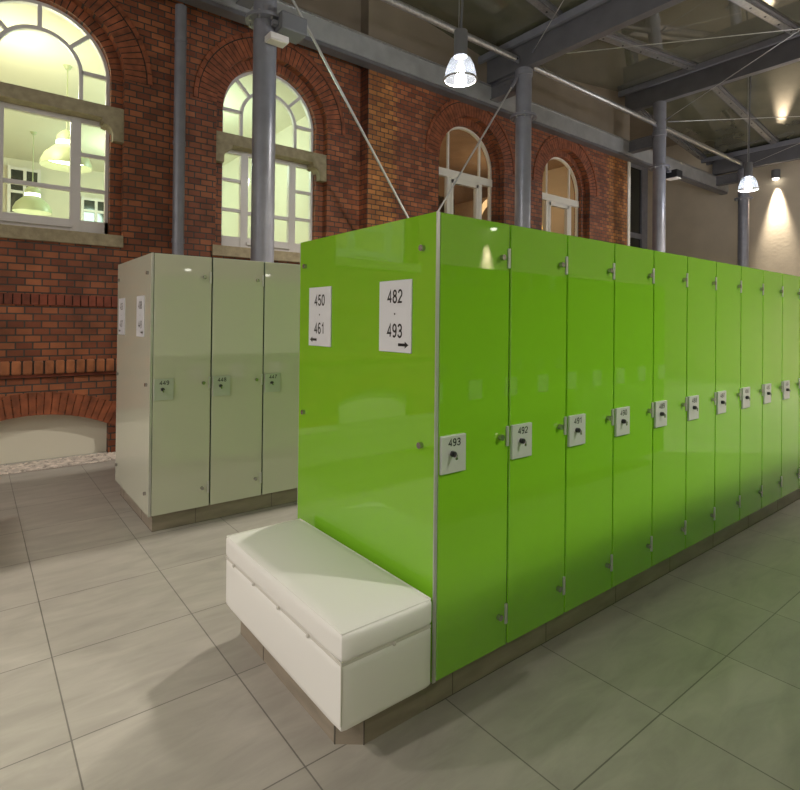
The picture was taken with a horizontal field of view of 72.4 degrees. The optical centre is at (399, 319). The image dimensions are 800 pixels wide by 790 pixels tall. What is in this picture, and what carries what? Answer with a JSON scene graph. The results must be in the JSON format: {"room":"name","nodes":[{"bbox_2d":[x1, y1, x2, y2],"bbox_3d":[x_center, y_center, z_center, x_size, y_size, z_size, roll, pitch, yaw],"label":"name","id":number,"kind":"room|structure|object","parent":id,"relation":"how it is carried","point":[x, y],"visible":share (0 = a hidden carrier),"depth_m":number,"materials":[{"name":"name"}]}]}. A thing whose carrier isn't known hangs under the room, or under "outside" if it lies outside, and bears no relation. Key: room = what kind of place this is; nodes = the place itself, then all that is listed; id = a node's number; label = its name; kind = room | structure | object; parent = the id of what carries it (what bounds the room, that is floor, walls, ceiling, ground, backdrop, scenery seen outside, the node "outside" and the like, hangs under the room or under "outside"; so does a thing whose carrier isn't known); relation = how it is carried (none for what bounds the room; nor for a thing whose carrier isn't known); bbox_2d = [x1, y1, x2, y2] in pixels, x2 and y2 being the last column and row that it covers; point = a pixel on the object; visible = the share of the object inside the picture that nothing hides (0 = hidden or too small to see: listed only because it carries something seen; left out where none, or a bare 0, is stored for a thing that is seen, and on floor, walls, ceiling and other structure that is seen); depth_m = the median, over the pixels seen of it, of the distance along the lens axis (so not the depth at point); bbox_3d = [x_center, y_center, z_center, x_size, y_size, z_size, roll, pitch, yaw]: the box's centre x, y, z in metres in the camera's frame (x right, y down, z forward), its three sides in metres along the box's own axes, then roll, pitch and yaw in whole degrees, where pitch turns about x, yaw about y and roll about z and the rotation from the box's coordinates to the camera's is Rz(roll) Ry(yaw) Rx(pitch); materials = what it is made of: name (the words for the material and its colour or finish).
{"room":"changing room","nodes":[
{"label":"changing room","id":0,"kind":"room"},
{"bbox_2d":[0,3,308,243],"bbox_3d":[-7.864,-1.803,8.052,11.900,3.920,8.140,1,0,-38],"label":"window glass","id":1,"kind":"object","parent":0,"point":[28,58],"depth_m":9.75,"materials":[{"name":"glass"}]},
{"bbox_2d":[7,165,40,215],"bbox_3d":[-8.545,-2.900,12.433,0.620,1.110,0.075,1,0,-38],"label":"window","id":2,"kind":"structure","parent":1,"relation":"in","point":[14,192],"depth_m":12.35,"materials":[{"name":"white plastic"}]},
{"bbox_2d":[12,186,51,215],"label":"pendant lamp","id":3,"kind":"object","parent":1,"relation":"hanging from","point":[31,201],"depth_m":10.50,"materials":[{"name":"green metal"}]},
{"bbox_2d":[30,131,36,181],"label":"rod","id":4,"kind":"object","parent":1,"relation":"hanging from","point":[33,133],"depth_m":10.62,"materials":[{"name":"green metal"}]},
{"bbox_2d":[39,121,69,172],"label":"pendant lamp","id":5,"kind":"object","parent":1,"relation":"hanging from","point":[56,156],"depth_m":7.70,"materials":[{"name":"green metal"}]},
{"bbox_2d":[81,151,91,172],"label":"pendant lamp","id":6,"kind":"object","parent":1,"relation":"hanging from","point":[86,167],"depth_m":7.89,"materials":[{"name":"green metal"}]},
{"bbox_2d":[48,160,82,165],"bbox_3d":[-4.773,-2.282,7.828,0.560,0.001,0.560,1,0,-38],"label":"diffuser","id":7,"kind":"object","parent":6,"relation":"attached to","point":[60,162],"depth_m":7.95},
{"bbox_2d":[81,196,103,222],"bbox_3d":[-7.414,-2.618,13.319,0.620,0.680,0.075,1,0,-38],"label":"window","id":8,"kind":"structure","parent":1,"relation":"in","point":[92,209],"depth_m":13.26,"materials":[{"name":"white plastic"}]},
{"bbox_2d":[0,0,360,451],"bbox_3d":[-5.454,-2.238,4.565,12.188,7.400,0.300,1,0,-38],"label":"wall","id":9,"kind":"structure","parent":0,"point":[30,332],"depth_m":6.35,"materials":[{"name":"brick"}]},
{"bbox_2d":[0,414,106,463],"bbox_3d":[-3.865,1.186,5.786,1.500,0.600,0.030,1,0,-38],"label":"wall niche","id":10,"kind":"object","parent":9,"relation":"in","point":[36,437],"visible":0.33,"depth_m":5.85,"materials":[{"name":"beige paint"}]},
{"bbox_2d":[0,392,115,425],"bbox_3d":[-3.816,0.987,5.727,1.809,0.452,0.122,1,0,-38],"label":"trim","id":11,"kind":"structure","parent":9,"relation":"attached to","point":[40,395],"depth_m":5.80,"materials":[{"name":"red brick"}]},
{"bbox_2d":[0,358,116,375],"bbox_3d":[-3.675,0.500,5.738,7.700,0.145,0.057,1,0,-38],"label":"trim","id":12,"kind":"structure","parent":9,"relation":"attached to","point":[36,367],"depth_m":5.76,"materials":[{"name":"brick"}]},
{"bbox_2d":[0,371,116,378],"bbox_3d":[-3.686,0.587,5.750,7.700,0.030,0.025,1,0,-38],"label":"trim","id":13,"kind":"structure","parent":9,"relation":"attached to","point":[104,372],"depth_m":5.77,"materials":[{"name":"brick"}]},
{"bbox_2d":[0,293,117,306],"bbox_3d":[-3.678,-0.205,5.755,7.700,0.115,0.022,1,0,-38],"label":"trim","id":14,"kind":"structure","parent":9,"relation":"attached to","point":[5,298],"depth_m":5.79,"materials":[{"name":"brick"}]},
{"bbox_2d":[0,0,152,247],"bbox_3d":[-3.833,-2.321,5.812,2.180,3.005,0.335,1,0,-38],"label":"window","id":15,"kind":"structure","parent":9,"relation":"in","point":[73,230],"depth_m":6.05,"materials":[{"name":"grey"}]},
{"bbox_2d":[171,4,186,254],"bbox_3d":[-2.623,-1.093,6.452,0.144,5.190,0.202,1,0,-38],"label":"downpipe","id":16,"kind":"object","parent":9,"relation":"attached to","point":[180,40],"visible":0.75,"depth_m":6.38,"materials":[{"name":"grey metal"}]},
{"bbox_2d":[193,32,344,262],"bbox_3d":[-1.748,-2.290,7.443,2.180,3.005,0.335,1,0,-38],"label":"window","id":17,"kind":"structure","parent":9,"relation":"in","point":[219,61],"depth_m":7.39,"materials":[{"name":"grey"}]},
{"bbox_2d":[36,0,563,244],"bbox_3d":[-3.791,-1.300,8.193,19.300,5.600,3.740,1,0,-38],"label":"arches","id":18,"kind":"structure","parent":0,"point":[116,88],"depth_m":7.86,"materials":[{"name":"brick"}]},
{"bbox_2d":[0,451,799,789],"bbox_3d":[2.519,1.593,4.211,24.400,0.100,14.400,1,0,-38],"label":"floor","id":19,"kind":"structure","parent":0,"point":[126,663],"depth_m":2.25,"materials":[{"name":"tile"}]},
{"bbox_2d":[0,453,115,475],"bbox_3d":[-5.312,1.459,4.241,12.100,0.006,0.400,1,0,-38],"label":"strip","id":20,"kind":"object","parent":19,"relation":"on","point":[68,465],"depth_m":5.51,"materials":[{"name":"beige"}]},
{"bbox_2d":[0,452,115,474],"bbox_3d":[-3.977,1.474,5.289,2.741,0.029,0.419,1,0,-38],"label":"pebbles","id":21,"kind":"object","parent":20,"relation":"on","point":[99,457],"visible":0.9,"depth_m":5.62,"materials":[{"name":"beige gravel"}]},
{"bbox_2d":[151,253,211,516],"bbox_3d":[-1.722,0.457,4.142,0.406,1.842,0.594,1,0,-38],"label":"locker","id":22,"kind":"object","parent":19,"relation":"on","point":[180,443],"visible":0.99,"depth_m":3.93,"materials":[{"name":"grey laminate"}]},
{"bbox_2d":[120,487,296,531],"bbox_3d":[-0.137,1.467,5.762,4.895,0.118,1.041,1,0,-38],"label":"plinth","id":23,"kind":"object","parent":19,"relation":"on","point":[184,517],"visible":0.21,"depth_m":4.16,"materials":[{"name":"tile"}]},
{"bbox_2d":[209,258,263,504],"bbox_3d":[-1.398,0.462,4.396,0.406,1.842,0.594,1,0,-38],"label":"locker","id":24,"kind":"object","parent":19,"relation":"on","point":[237,287],"visible":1,"depth_m":4.18,"materials":[{"name":"grey"}]},
{"bbox_2d":[236,0,278,262],"bbox_3d":[-1.664,-1.601,6.291,0.430,6.225,0.875,1,0,-38],"label":"steel column","id":25,"kind":"structure","parent":19,"relation":"on","point":[259,19],"depth_m":6.01,"materials":[{"name":"grey metal"}]},
{"bbox_2d":[265,31,288,47],"bbox_3d":[-1.350,-3.076,5.984,0.220,0.122,0.180,1,0,-38],"label":"emergency light","id":26,"kind":"object","parent":25,"relation":"attached to","point":[273,38],"visible":1,"depth_m":5.93,"materials":[{"name":"white plastic"}]},
{"bbox_2d":[267,38,285,47],"bbox_3d":[-1.345,-3.019,5.976,0.180,0.008,0.120,1,0,-38],"label":"diffuser","id":27,"kind":"object","parent":26,"relation":"attached to","point":[278,42],"depth_m":5.95,"materials":[{"name":"beige paint"}]},
{"bbox_2d":[271,10,306,44],"bbox_3d":[-1.262,-3.280,6.127,0.370,0.190,0.262,1,0,-38],"label":"floodlight","id":28,"kind":"object","parent":25,"relation":"attached to","point":[290,25],"visible":0.84,"depth_m":6.05,"materials":[{"name":"grey metal"}]},
{"bbox_2d":[291,0,408,217],"bbox_3d":[0.199,-1.219,7.442,4.085,5.372,0.061,1,0,-38],"label":"rod","id":29,"kind":"object","parent":25,"relation":"attached to","point":[293,1],"visible":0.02,"depth_m":6.80,"materials":[{"name":"silver metal"}]},
{"bbox_2d":[381,0,518,62],"bbox_3d":[0.261,-4.202,7.508,4.210,0.100,0.096,1,0,-38],"label":"strut","id":30,"kind":"object","parent":25,"relation":"attached to","point":[398,4],"visible":1,"depth_m":7.77,"materials":[{"name":"metal"}]},
{"bbox_2d":[261,262,299,494],"bbox_3d":[-1.074,0.467,4.650,0.406,1.842,0.594,1,0,-38],"label":"locker","id":31,"kind":"object","parent":19,"relation":"on","point":[281,294],"visible":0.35,"depth_m":4.41,"materials":[{"name":"grey"}]},
{"bbox_2d":[226,518,430,744],"bbox_3d":[-0.345,1.260,2.321,0.445,0.486,1.057,1,0,-38],"label":"bench","id":32,"kind":"object","parent":19,"relation":"on","point":[349,639],"visible":1,"depth_m":2.01,"materials":[{"name":"white leather"}]},
{"bbox_2d":[226,520,430,661],"bbox_3d":[-0.354,1.076,2.314,0.417,0.119,1.057,1,0,-38],"label":"seat cushion","id":33,"kind":"object","parent":32,"relation":"on","point":[344,604],"depth_m":2.08,"materials":[{"name":"white leather"}]},
{"bbox_2d":[297,211,439,683],"bbox_3d":[-0.208,0.486,2.524,0.032,1.803,1.110,1,0,-38],"label":"end panel","id":34,"kind":"object","parent":19,"relation":"on","point":[368,416],"visible":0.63,"depth_m":2.41,"materials":[{"name":"green laminate"}]},
{"bbox_2d":[309,286,331,346],"bbox_3d":[-0.406,-0.015,2.781,0.007,0.300,0.220,1,0,-38],"label":"number sign","id":35,"kind":"object","parent":34,"relation":"attached to","point":[320,298],"visible":1,"depth_m":2.77,"materials":[{"name":"white plastic"}]},
{"bbox_2d":[379,279,412,352],"bbox_3d":[-0.019,-0.013,2.287,0.007,0.300,0.220,1,0,-38],"label":"number sign","id":36,"kind":"object","parent":34,"relation":"attached to","point":[395,297],"visible":1,"depth_m":2.28,"materials":[{"name":"white plastic"}]},
{"bbox_2d":[436,212,510,680],"bbox_3d":[0.150,0.489,2.427,0.406,1.802,0.594,1,0,-38],"label":"locker","id":37,"kind":"object","parent":19,"relation":"on","point":[475,254],"visible":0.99,"depth_m":2.21,"materials":[{"name":"green"}]},
{"bbox_2d":[490,66,536,227],"bbox_3d":[1.853,-1.248,9.044,0.430,5.625,0.875,1,0,-38],"label":"steel column","id":38,"kind":"structure","parent":19,"relation":"on","point":[523,117],"depth_m":8.77,"materials":[{"name":"grey metal"}]},
{"bbox_2d":[437,77,517,210],"bbox_3d":[0.370,-1.225,7.627,3.822,5.387,0.053,1,0,-38],"label":"rod","id":39,"kind":"object","parent":38,"relation":"attached to","point":[516,78],"visible":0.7,"depth_m":8.26,"materials":[{"name":"silver metal"}]},
{"bbox_2d":[478,0,684,84],"bbox_3d":[5.165,-4.280,4.870,0.380,0.470,12.200,1,0,-38],"label":"ceiling beam","id":40,"kind":"structure","parent":38,"relation":"on","point":[589,21],"depth_m":8.09,"materials":[{"name":"metal"}]},
{"bbox_2d":[526,0,562,19],"bbox_3d":[0.724,-4.845,6.929,4.160,0.637,0.210,1,0,-38],"label":"ceiling beam","id":41,"kind":"structure","parent":40,"relation":"on","point":[545,7],"depth_m":8.01,"materials":[{"name":"metal"}]},
{"bbox_2d":[532,0,563,52],"bbox_3d":[2.305,-4.263,4.888,0.023,0.037,7.762,1,0,-3],"label":"cable","id":42,"kind":"object","parent":40,"relation":"attached to","point":[563,0],"visible":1,"depth_m":7.92,"materials":[{"name":"silver metal"}]},
{"bbox_2d":[599,33,696,69],"bbox_3d":[4.240,-4.792,9.681,4.150,0.637,0.210,1,0,-38],"label":"ceiling beam","id":43,"kind":"structure","parent":40,"relation":"on","point":[612,38],"depth_m":9.80,"materials":[{"name":"metal"}]},
{"bbox_2d":[566,28,799,53],"bbox_3d":[5.573,-4.230,8.018,7.006,0.077,0.023,1,0,13],"label":"cable","id":44,"kind":"object","parent":40,"relation":"attached to","point":[798,28],"visible":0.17,"depth_m":8.30,"materials":[{"name":"silver metal"}]},
{"bbox_2d":[665,30,799,120],"bbox_3d":[5.833,-4.203,7.585,0.023,0.023,7.810,1,0,-4],"label":"cable","id":45,"kind":"object","parent":40,"relation":"attached to","point":[798,30],"visible":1,"depth_m":9.31,"materials":[{"name":"silver metal"}]},
{"bbox_2d":[729,0,799,34],"bbox_3d":[5.312,-4.789,8.310,4.150,0.637,0.210,1,0,-38],"label":"ceiling beam","id":46,"kind":"structure","parent":40,"relation":"on","point":[759,9],"depth_m":8.71,"materials":[{"name":"metal"}]},
{"bbox_2d":[506,225,567,642],"bbox_3d":[0.474,0.494,2.680,0.406,1.802,0.594,1,0,-38],"label":"locker","id":47,"kind":"object","parent":19,"relation":"on","point":[538,272],"visible":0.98,"depth_m":2.46,"materials":[{"name":"green laminate"}]},
{"bbox_2d":[564,235,614,611],"bbox_3d":[0.799,0.499,2.934,0.406,1.802,0.594,1,0,-38],"label":"locker","id":48,"kind":"object","parent":19,"relation":"on","point":[589,411],"visible":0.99,"depth_m":2.72,"materials":[{"name":"green laminate"}]},
{"bbox_2d":[426,488,799,709],"bbox_3d":[1.722,1.476,4.036,4.930,0.118,1.041,1,0,-38],"label":"plinth","id":49,"kind":"object","parent":19,"relation":"on","point":[445,687],"visible":0.17,"depth_m":2.73,"materials":[{"name":"tile"}]},
{"bbox_2d":[611,243,654,587],"bbox_3d":[1.123,0.504,3.188,0.406,1.802,0.594,1,0,-38],"label":"locker","id":50,"kind":"object","parent":19,"relation":"on","point":[633,406],"visible":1,"depth_m":2.97,"materials":[{"name":"green laminate"}]},
{"bbox_2d":[628,101,670,251],"bbox_3d":[5.369,-1.496,11.794,0.430,6.225,0.875,1,0,-38],"label":"steel column","id":51,"kind":"structure","parent":19,"relation":"on","point":[656,141],"depth_m":11.53,"materials":[{"name":"grey metal"}]},
{"bbox_2d":[533,66,656,126],"bbox_3d":[3.777,-4.149,10.260,4.200,0.100,0.096,1,0,-38],"label":"strut","id":52,"kind":"object","parent":51,"relation":"attached to","point":[549,74],"visible":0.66,"depth_m":10.03,"materials":[{"name":"metal"}]},
{"bbox_2d":[666,169,681,180],"bbox_3d":[5.828,-3.091,11.676,0.340,0.175,0.280,1,0,-38],"label":"spotlight","id":53,"kind":"object","parent":51,"relation":"attached to","point":[674,174],"visible":0.77,"depth_m":11.60,"materials":[{"name":"black metal"}]},
{"bbox_2d":[666,126,741,165],"bbox_3d":[7.301,-4.096,13.017,4.230,0.100,0.096,1,0,-38],"label":"strut","id":54,"kind":"object","parent":51,"relation":"attached to","point":[669,130],"visible":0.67,"depth_m":12.81,"materials":[{"name":"metal"}]},
{"bbox_2d":[618,31,799,113],"bbox_3d":[8.683,-4.828,7.621,0.380,0.470,12.200,1,0,-38],"label":"ceiling beam","id":55,"kind":"structure","parent":51,"relation":"on","point":[706,75],"depth_m":10.66,"materials":[{"name":"metal"}]},
{"bbox_2d":[651,250,687,565],"bbox_3d":[1.447,0.509,3.442,0.406,1.802,0.594,1,0,-38],"label":"locker","id":56,"kind":"object","parent":19,"relation":"on","point":[668,522],"visible":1,"depth_m":3.23,"materials":[{"name":"green"}]},
{"bbox_2d":[685,256,716,548],"bbox_3d":[1.772,0.514,3.696,0.406,1.802,0.594,1,0,-38],"label":"locker","id":57,"kind":"object","parent":19,"relation":"on","point":[702,279],"visible":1,"depth_m":3.48,"materials":[{"name":"green"}]},
{"bbox_2d":[714,262,741,532],"bbox_3d":[2.096,0.518,3.949,0.406,1.802,0.594,1,0,-38],"label":"locker","id":58,"kind":"object","parent":19,"relation":"on","point":[727,499],"visible":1,"depth_m":3.73,"materials":[{"name":"green laminate"}]},
{"bbox_2d":[716,168,752,266],"bbox_3d":[8.901,-1.143,14.559,0.430,5.625,0.875,1,0,-38],"label":"steel column","id":59,"kind":"structure","parent":19,"relation":"on","point":[743,198],"depth_m":14.30,"materials":[{"name":"grey metal"}]},
{"bbox_2d":[701,138,799,174],"bbox_3d":[12.213,-4.175,10.385,0.380,0.470,12.200,1,0,-38],"label":"ceiling beam","id":60,"kind":"structure","parent":59,"relation":"on","point":[720,165],"depth_m":14.03,"materials":[{"name":"metal"}]},
{"bbox_2d":[637,110,706,159],"bbox_3d":[6.710,-4.743,13.785,4.179,0.637,0.210,1,0,-38],"label":"ceiling beam","id":61,"kind":"structure","parent":60,"relation":"on","point":[684,144],"depth_m":14.31,"materials":[{"name":"metal"}]},
{"bbox_2d":[668,116,799,121],"bbox_3d":[8.850,-4.151,11.090,6.424,0.023,0.023,1,0,8],"label":"cable","id":62,"kind":"object","parent":60,"relation":"attached to","point":[789,116],"visible":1,"depth_m":11.38,"materials":[{"name":"silver metal"}]},
{"bbox_2d":[711,85,778,143],"bbox_3d":[7.764,-4.739,12.438,4.179,0.637,0.210,1,0,-38],"label":"ceiling beam","id":63,"kind":"structure","parent":60,"relation":"on","point":[722,92],"depth_m":12.46,"materials":[{"name":"metal"}]},
{"bbox_2d":[739,266,763,519],"bbox_3d":[2.420,0.523,4.203,0.406,1.802,0.594,1,0,-38],"label":"locker","id":64,"kind":"object","parent":19,"relation":"on","point":[750,480],"visible":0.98,"depth_m":4.00,"materials":[{"name":"green"}]},
{"bbox_2d":[761,270,782,507],"bbox_3d":[2.745,0.528,4.457,0.406,1.802,0.594,1,0,-38],"label":"locker","id":65,"kind":"object","parent":19,"relation":"on","point":[772,382],"visible":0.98,"depth_m":4.24,"materials":[{"name":"green"}]},
{"bbox_2d":[781,273,799,497],"bbox_3d":[3.069,0.533,4.710,0.406,1.802,0.594,1,0,-38],"label":"locker","id":66,"kind":"object","parent":19,"relation":"on","point":[790,472],"visible":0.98,"depth_m":4.50,"materials":[{"name":"green"}]},
{"bbox_2d":[798,299,799,488],"bbox_3d":[3.393,0.538,4.964,0.406,1.802,0.594,1,0,-38],"label":"locker","id":67,"kind":"object","parent":19,"relation":"on","point":[799,299],"visible":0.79,"depth_m":4.64,"materials":[{"name":"green"}]},
{"bbox_3d":[-0.300,0.483,5.998,4.935,1.842,0.571,1,0,-38],"label":"bank","id":68,"kind":"object","parent":19,"relation":"on","visible":0},
{"bbox_2d":[115,253,153,516],"bbox_3d":[-2.080,0.454,4.239,0.032,1.843,1.110,1,0,-38],"label":"end panel","id":69,"kind":"object","parent":68,"relation":"attached to","point":[135,276],"visible":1,"depth_m":4.15,"materials":[{"name":"white laminate"}]},
{"bbox_2d":[118,298,124,334],"bbox_3d":[-2.304,-0.024,4.528,0.007,0.300,0.220,1,0,-38],"label":"number sign","id":70,"kind":"object","parent":69,"relation":"attached to","point":[121,319],"visible":1,"depth_m":4.51,"materials":[{"name":"white plastic"}]},
{"bbox_2d":[136,295,144,336],"bbox_3d":[-1.909,-0.023,4.024,0.007,0.300,0.220,1,0,-38],"label":"number sign","id":71,"kind":"object","parent":69,"relation":"attached to","point":[140,316],"visible":1,"depth_m":4.01,"materials":[{"name":"white plastic"}]},
{"bbox_2d":[438,196,454,213],"bbox_3d":[0.628,-1.165,10.495,1.100,2.450,0.040,1,0,-38],"label":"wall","id":72,"kind":"structure","parent":0,"point":[441,198],"depth_m":10.63,"materials":[{"name":"red brick"}]},
{"bbox_2d":[454,197,486,219],"bbox_3d":[2.171,-2.603,14.149,2.000,1.000,1.300,1,0,-38],"label":"wall","id":73,"kind":"structure","parent":0,"point":[465,209],"depth_m":13.61,"materials":[{"name":"beige paint"}]},
{"bbox_2d":[359,0,629,244],"bbox_3d":[2.294,-2.123,10.362,7.262,7.400,0.300,1,0,-38],"label":"wall","id":74,"kind":"structure","parent":0,"point":[398,115],"depth_m":8.72,"materials":[{"name":"brick"}]},
{"bbox_2d":[177,0,727,194],"bbox_3d":[-0.381,-3.851,7.941,24.300,0.360,0.210,1,0,-38],"label":"ceiling beam","id":75,"kind":"structure","parent":74,"relation":"attached to","point":[334,39],"depth_m":8.58,"materials":[{"name":"metal"}]},
{"bbox_2d":[425,99,514,220],"bbox_3d":[1.173,-2.248,9.462,2.180,3.005,0.335,1,0,-38],"label":"window","id":76,"kind":"structure","parent":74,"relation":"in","point":[445,120],"depth_m":9.51,"materials":[{"name":"grey"}]},
{"bbox_2d":[533,135,597,236],"bbox_3d":[3.292,-2.216,11.119,2.180,3.005,0.335,1,0,-38],"label":"window","id":77,"kind":"structure","parent":74,"relation":"in","point":[549,150],"depth_m":11.21,"materials":[{"name":"grey"}]},
{"bbox_2d":[627,162,630,245],"bbox_3d":[5.111,-1.181,12.555,0.100,5.600,0.320,1,0,-38],"label":"trim","id":78,"kind":"structure","parent":74,"relation":"attached to","point":[629,163],"depth_m":12.42,"materials":[{"name":"beige paint"}]},
{"bbox_2d":[542,166,573,235],"bbox_3d":[4.300,-2.085,13.366,0.200,7.400,1.960,1,0,-38],"label":"wall","id":79,"kind":"structure","parent":0,"point":[557,179],"depth_m":13.65,"materials":[{"name":"beige paint"}]},
{"bbox_2d":[400,0,799,157],"bbox_3d":[3.683,-4.878,3.740,23.100,0.620,12.250,1,0,-38],"label":"ceiling","id":80,"kind":"structure","parent":0,"point":[775,92],"depth_m":10.01,"materials":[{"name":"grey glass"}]},
{"bbox_2d":[443,0,477,87],"bbox_3d":[0.655,-3.752,5.787,0.360,2.450,0.360,1,0,-38],"label":"pendant lamp","id":81,"kind":"object","parent":80,"relation":"hanging from","point":[460,34],"visible":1,"depth_m":5.74,"materials":[{"name":"clear glass"}]},
{"bbox_2d":[737,76,758,191],"bbox_3d":[6.728,-3.773,10.538,0.360,2.554,0.360,1,0,-38],"label":"pendant lamp","id":82,"kind":"object","parent":80,"relation":"hanging from","point":[748,166],"visible":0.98,"depth_m":10.52,"materials":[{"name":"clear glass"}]},
{"bbox_2d":[630,115,677,149],"bbox_3d":[6.340,-5.355,14.960,5.300,0.100,2.150,1,0,-38],"label":"ceiling","id":83,"kind":"structure","parent":0,"point":[639,128],"depth_m":15.32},
{"bbox_2d":[647,145,799,276],"bbox_3d":[12.167,-2.112,11.751,0.200,7.600,14.400,1,0,-38],"label":"wall","id":84,"kind":"structure","parent":0,"point":[701,223],"depth_m":15.25,"materials":[{"name":"beige paint"}]},
{"bbox_2d":[771,169,779,180],"bbox_3d":[9.883,-3.784,14.353,0.230,0.275,0.200,1,0,-38],"label":"wall spotlight","id":85,"kind":"object","parent":84,"relation":"attached to","point":[775,174],"visible":1,"depth_m":14.28,"materials":[{"name":"grey metal"}]},
{"bbox_3d":[5.713,-2.106,15.779,5.000,7.500,0.100,1,0,-38],"label":"wall","id":86,"kind":"structure","parent":0,"visible":0},
{"bbox_2d":[630,163,647,248],"bbox_3d":[5.849,-1.605,15.709,4.740,6.500,0.120,1,0,-38],"label":"window","id":87,"kind":"structure","parent":86,"relation":"in","point":[638,197],"depth_m":16.89,"materials":[{"name":"black glass"}]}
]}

